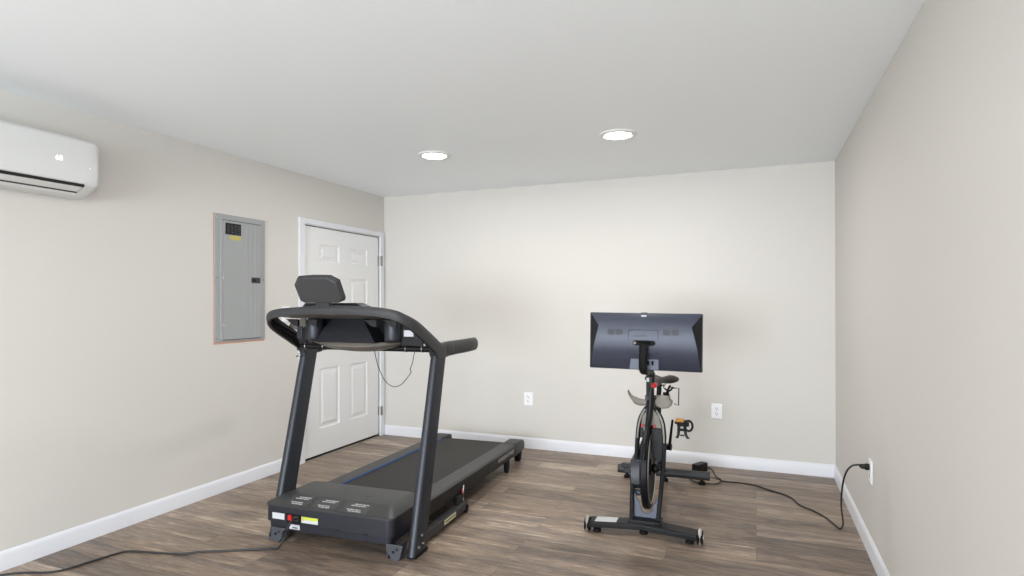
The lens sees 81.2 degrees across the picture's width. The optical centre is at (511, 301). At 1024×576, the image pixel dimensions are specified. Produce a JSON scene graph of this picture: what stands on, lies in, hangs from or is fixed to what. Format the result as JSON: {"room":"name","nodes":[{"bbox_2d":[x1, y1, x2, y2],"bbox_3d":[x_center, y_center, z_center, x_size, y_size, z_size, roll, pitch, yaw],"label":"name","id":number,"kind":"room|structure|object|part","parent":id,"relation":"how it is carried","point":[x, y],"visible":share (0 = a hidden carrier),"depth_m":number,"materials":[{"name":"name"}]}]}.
{"room":"home gym","nodes":[
{"label":"home gym","id":0,"kind":"room"},
{"bbox_2d":[0,89,383,551],"bbox_3d":[-3.283,0.144,1.492,0.120,2.440,10.125,0,0,22],"label":"wall","id":1,"kind":"structure","parent":0,"point":[117,394],"depth_m":3.66,"materials":[{"name":"beige paint"}]},
{"bbox_2d":[0,120,98,199],"bbox_3d":[-2.536,-0.723,2.897,0.207,0.310,0.932,0,0,22],"label":"air conditioner","id":2,"kind":"object","parent":1,"relation":"attached to","point":[32,160],"visible":1,"depth_m":3.06,"materials":[{"name":"white plastic"}]},
{"bbox_2d":[0,459,281,571],"bbox_3d":[-3.432,1.314,0.942,0.014,0.098,8.754,0,0,22],"label":"baseboard","id":3,"kind":"structure","parent":1,"relation":"attached to","point":[27,552],"depth_m":3.61,"materials":[{"name":"white paint"}]},
{"bbox_2d":[213,212,264,344],"bbox_3d":[-2.008,-0.161,4.430,0.033,0.933,0.472,0,0,22],"label":"electrical panel","id":4,"kind":"object","parent":1,"relation":"attached to","point":[238,242],"visible":1,"depth_m":4.39,"materials":[{"name":"grey metal"}]},
{"bbox_3d":[-2.073,-0.153,4.264,0.009,0.870,0.025,0,0,22],"label":"hinge rail","id":5,"kind":"part","parent":4,"relation":"part of","materials":[{"name":"grey metal"}]},
{"bbox_2d":[228,225,239,234],"bbox_3d":[-2.028,-0.520,4.359,0.001,0.068,0.113,0,0,22],"label":"print","id":6,"kind":"object","parent":4,"relation":"attached to","point":[232,229],"depth_m":4.36,"materials":[{"name":"grey paper"}]},
{"bbox_3d":[-2.000,-0.153,4.441,0.009,0.860,0.352,0,0,22],"label":"panel door","id":7,"kind":"part","parent":4,"relation":"part of","materials":[{"name":"grey metal"}]},
{"bbox_2d":[282,307,289,321],"bbox_3d":[-1.835,0.104,4.863,0.018,0.122,0.082,0,0,22],"label":"light switch","id":8,"kind":"object","parent":1,"relation":"attached to","point":[283,318],"visible":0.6,"depth_m":4.86,"materials":[{"name":"white plastic"}]},
{"bbox_2d":[298,217,384,464],"bbox_3d":[-1.577,0.330,5.579,0.190,2.073,1.234,0,0,22],"label":"door","id":9,"kind":"structure","parent":1,"relation":"in","point":[346,409],"depth_m":5.58,"materials":[{"name":"white paint"}]},
{"bbox_2d":[0,434,876,575],"bbox_3d":[-1.299,1.409,0.747,4.352,0.100,10.245,0,0,22],"label":"floor","id":10,"kind":"structure","parent":0,"point":[528,519],"depth_m":3.48,"materials":[{"name":"wood"}]},
{"bbox_2d":[0,275,523,575],"bbox_3d":[-0.985,0.612,3.753,1.498,1.502,3.537,0,0,38],"label":"treadmill","id":11,"kind":"object","parent":10,"relation":"on","point":[380,501],"visible":1,"depth_m":3.40,"materials":[{"name":"grey plastic"}]},
{"bbox_3d":[-1.952,1.284,3.167,1.536,0.158,0.256,0,0,-19],"label":"power cord","id":12,"kind":"part","parent":11,"relation":"part of","materials":[{"name":"black plastic"}]},
{"bbox_2d":[289,318,305,329],"bbox_3d":[-1.289,0.140,3.591,0.124,0.077,0.015,0,0,19],"label":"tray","id":13,"kind":"object","parent":11,"relation":"on","point":[302,326],"depth_m":3.57,"materials":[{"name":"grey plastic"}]},
{"bbox_2d":[284,314,386,318],"bbox_3d":[-0.969,0.076,3.380,0.760,0.057,0.250,0,0,19],"label":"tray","id":14,"kind":"object","parent":11,"relation":"on","point":[314,316],"depth_m":3.34,"materials":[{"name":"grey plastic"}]},
{"bbox_3d":[-0.962,1.224,3.441,0.825,0.133,0.350,0,0,19],"label":"motor","id":15,"kind":"part","parent":11,"relation":"part of","materials":[{"name":"grey plastic"}]},
{"bbox_2d":[267,481,431,520],"bbox_3d":[-0.946,1.141,3.481,0.844,0.052,0.482,0,0,22],"label":"hood","id":16,"kind":"object","parent":11,"relation":"attached to","point":[337,500],"depth_m":3.36,"materials":[{"name":"plastic"}]},
{"bbox_3d":[-0.922,1.192,4.423,0.120,0.078,1.570,0,0,19],"label":"rail","id":17,"kind":"part","parent":11,"relation":"part of","materials":[{"name":"plastic"}]},
{"bbox_3d":[-0.661,0.372,3.362,0.269,0.221,0.004,0,0,19],"label":"safety cord","id":18,"kind":"part","parent":11,"relation":"part of","materials":[{"name":"grey plastic"}]},
{"bbox_3d":[-0.418,1.315,3.572,0.050,0.048,0.640,0,0,19],"label":"rail","id":19,"kind":"part","parent":11,"relation":"part of","materials":[{"name":"grey plastic"}]},
{"bbox_3d":[-0.289,1.190,4.200,0.120,0.078,1.570,0,0,19],"label":"rail","id":20,"kind":"part","parent":11,"relation":"part of","materials":[{"name":"plastic"}]},
{"bbox_2d":[584,312,709,545],"bbox_3d":[0.939,0.716,3.968,0.684,1.304,1.261,0,0,20],"label":"exercise bike","id":21,"kind":"object","parent":10,"relation":"on","point":[645,342],"visible":1,"depth_m":3.50,"materials":[{"name":"black"}]},
{"bbox_2d":[607,329,613,334],"bbox_3d":[0.577,0.177,3.487,0.040,0.034,0.003,0,0,20],"label":"vent","id":22,"kind":"object","parent":21,"relation":"attached to","point":[610,331],"depth_m":3.49,"materials":[{"name":"grey plastic"}]},
{"bbox_2d":[616,329,622,334],"bbox_3d":[0.622,0.177,3.471,0.040,0.034,0.003,0,0,20],"label":"vent","id":23,"kind":"object","parent":21,"relation":"attached to","point":[618,331],"depth_m":3.47,"materials":[{"name":"grey plastic"}]},
{"bbox_3d":[0.755,0.975,3.626,0.067,0.658,0.273,0,0,34],"label":"frame leg","id":24,"kind":"part","parent":21,"relation":"part of","materials":[{"name":"black plastic"}]},
{"bbox_3d":[0.796,0.753,3.696,0.071,0.176,0.023,0,0,-27],"label":"leg trim","id":25,"kind":"part","parent":21,"relation":"part of","materials":[{"name":"silver metal"}]},
{"bbox_3d":[0.751,0.324,3.406,0.070,0.192,0.065,0,0,-27],"label":"screen arm","id":26,"kind":"part","parent":21,"relation":"part of","materials":[{"name":"black metal"}]},
{"bbox_3d":[0.796,1.209,3.534,0.150,0.129,0.038,0,0,20],"label":"kick plate","id":27,"kind":"part","parent":21,"relation":"part of","materials":[{"name":"grey"}]},
{"bbox_3d":[0.870,0.514,3.656,0.032,0.032,0.056,0,0,24],"label":"resistance knob","id":28,"kind":"part","parent":21,"relation":"part of","materials":[{"name":"red plastic"}]},
{"bbox_3d":[1.024,0.629,4.166,0.034,0.110,0.063,0,0,29],"label":"seat post","id":29,"kind":"part","parent":21,"relation":"part of","materials":[{"name":"black plastic"}]},
{"bbox_3d":[0.890,0.977,3.577,0.078,0.654,0.269,0,0,10],"label":"frame leg","id":30,"kind":"part","parent":21,"relation":"part of","materials":[{"name":"black plastic"}]},
{"bbox_3d":[0.910,0.765,3.654,0.023,0.193,0.078,0,0,-27],"label":"leg trim","id":31,"kind":"part","parent":21,"relation":"part of","materials":[{"name":"silver metal"}]},
{"bbox_2d":[663,329,669,334],"bbox_3d":[0.874,0.176,3.381,0.040,0.034,0.003,0,0,20],"label":"vent","id":32,"kind":"object","parent":21,"relation":"attached to","point":[666,331],"depth_m":3.38,"materials":[{"name":"grey plastic"}]},
{"bbox_3d":[1.044,0.876,3.943,0.027,0.205,0.094,0,0,-4],"label":"crank arm","id":33,"kind":"part","parent":21,"relation":"part of","materials":[{"name":"black plastic"}]},
{"bbox_2d":[672,330,678,335],"bbox_3d":[0.920,0.176,3.365,0.040,0.034,0.003,0,0,20],"label":"vent","id":34,"kind":"object","parent":21,"relation":"attached to","point":[674,332],"depth_m":3.36,"materials":[{"name":"grey plastic"}]},
{"bbox_2d":[690,461,869,529],"bbox_3d":[1.763,1.113,4.012,0.396,0.491,1.660,0,0,-21],"label":"power cord","id":35,"kind":"object","parent":10,"relation":"on","point":[699,466],"visible":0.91,"depth_m":4.13,"materials":[{"name":"black plastic"}]},
{"bbox_3d":[1.433,1.322,4.548,0.176,0.073,0.288,0,0,-34],"label":"adapter cord","id":36,"kind":"part","parent":35,"relation":"part of","materials":[{"name":"black plastic"}]},
{"bbox_2d":[0,0,924,196],"bbox_3d":[-1.304,-1.131,0.751,4.352,0.100,10.245,0,0,22],"label":"ceiling","id":37,"kind":"structure","parent":0,"point":[348,93],"depth_m":2.89,"materials":[{"name":"white paint"}]},
{"bbox_2d":[418,151,450,159],"bbox_3d":[-0.572,-1.066,4.397,0.244,0.022,0.244,0,0,22],"label":"recessed light","id":38,"kind":"object","parent":37,"relation":"in","point":[431,155],"visible":1,"depth_m":4.36,"materials":[{"name":"white plastic"}]},
{"bbox_2d":[599,129,636,140],"bbox_3d":[0.685,-1.069,3.866,0.244,0.022,0.244,0,0,22],"label":"recessed light","id":39,"kind":"object","parent":37,"relation":"in","point":[614,134],"visible":1,"depth_m":3.83,"materials":[{"name":"white plastic"}]},
{"bbox_2d":[384,161,835,464],"bbox_3d":[0.610,0.142,5.437,4.352,2.440,0.120,0,0,22],"label":"wall","id":40,"kind":"structure","parent":0,"point":[521,271],"depth_m":5.22,"materials":[{"name":"beige paint"}]},
{"bbox_2d":[524,392,532,405],"bbox_3d":[0.152,0.905,5.553,0.086,0.122,0.009,0,0,22],"label":"power outlet","id":41,"kind":"object","parent":40,"relation":"attached to","point":[528,396],"visible":1,"depth_m":5.55,"materials":[{"name":"white plastic"}]},
{"bbox_2d":[385,425,834,477],"bbox_3d":[0.587,1.313,5.373,4.112,0.098,0.014,0,0,22],"label":"baseboard","id":42,"kind":"structure","parent":40,"relation":"attached to","point":[739,462],"depth_m":5.18,"materials":[{"name":"white paint"}]},
{"bbox_2d":[711,403,721,418],"bbox_3d":[1.688,0.905,4.927,0.086,0.122,0.009,0,0,22],"label":"power outlet","id":43,"kind":"object","parent":40,"relation":"attached to","point":[716,409],"visible":1,"depth_m":4.92,"materials":[{"name":"white plastic"}]},
{"bbox_2d":[835,0,1023,575],"bbox_3d":[0.635,0.134,-0.105,0.120,2.440,10.125,0,0,22],"label":"wall","id":44,"kind":"structure","parent":0,"point":[929,176],"depth_m":1.99,"materials":[{"name":"beige paint"}]},
{"bbox_2d":[834,465,889,575],"bbox_3d":[0.596,1.305,-0.033,0.014,0.098,9.991,0,0,22],"label":"baseboard","id":45,"kind":"structure","parent":44,"relation":"attached to","point":[878,564],"depth_m":3.37,"materials":[{"name":"white paint"}]},
{"bbox_2d":[869,458,872,484],"bbox_3d":[1.911,0.906,3.188,0.009,0.122,0.086,0,0,22],"label":"power outlet","id":46,"kind":"object","parent":44,"relation":"attached to","point":[870,461],"visible":0.99,"depth_m":3.15,"materials":[{"name":"white plastic"}]}
]}

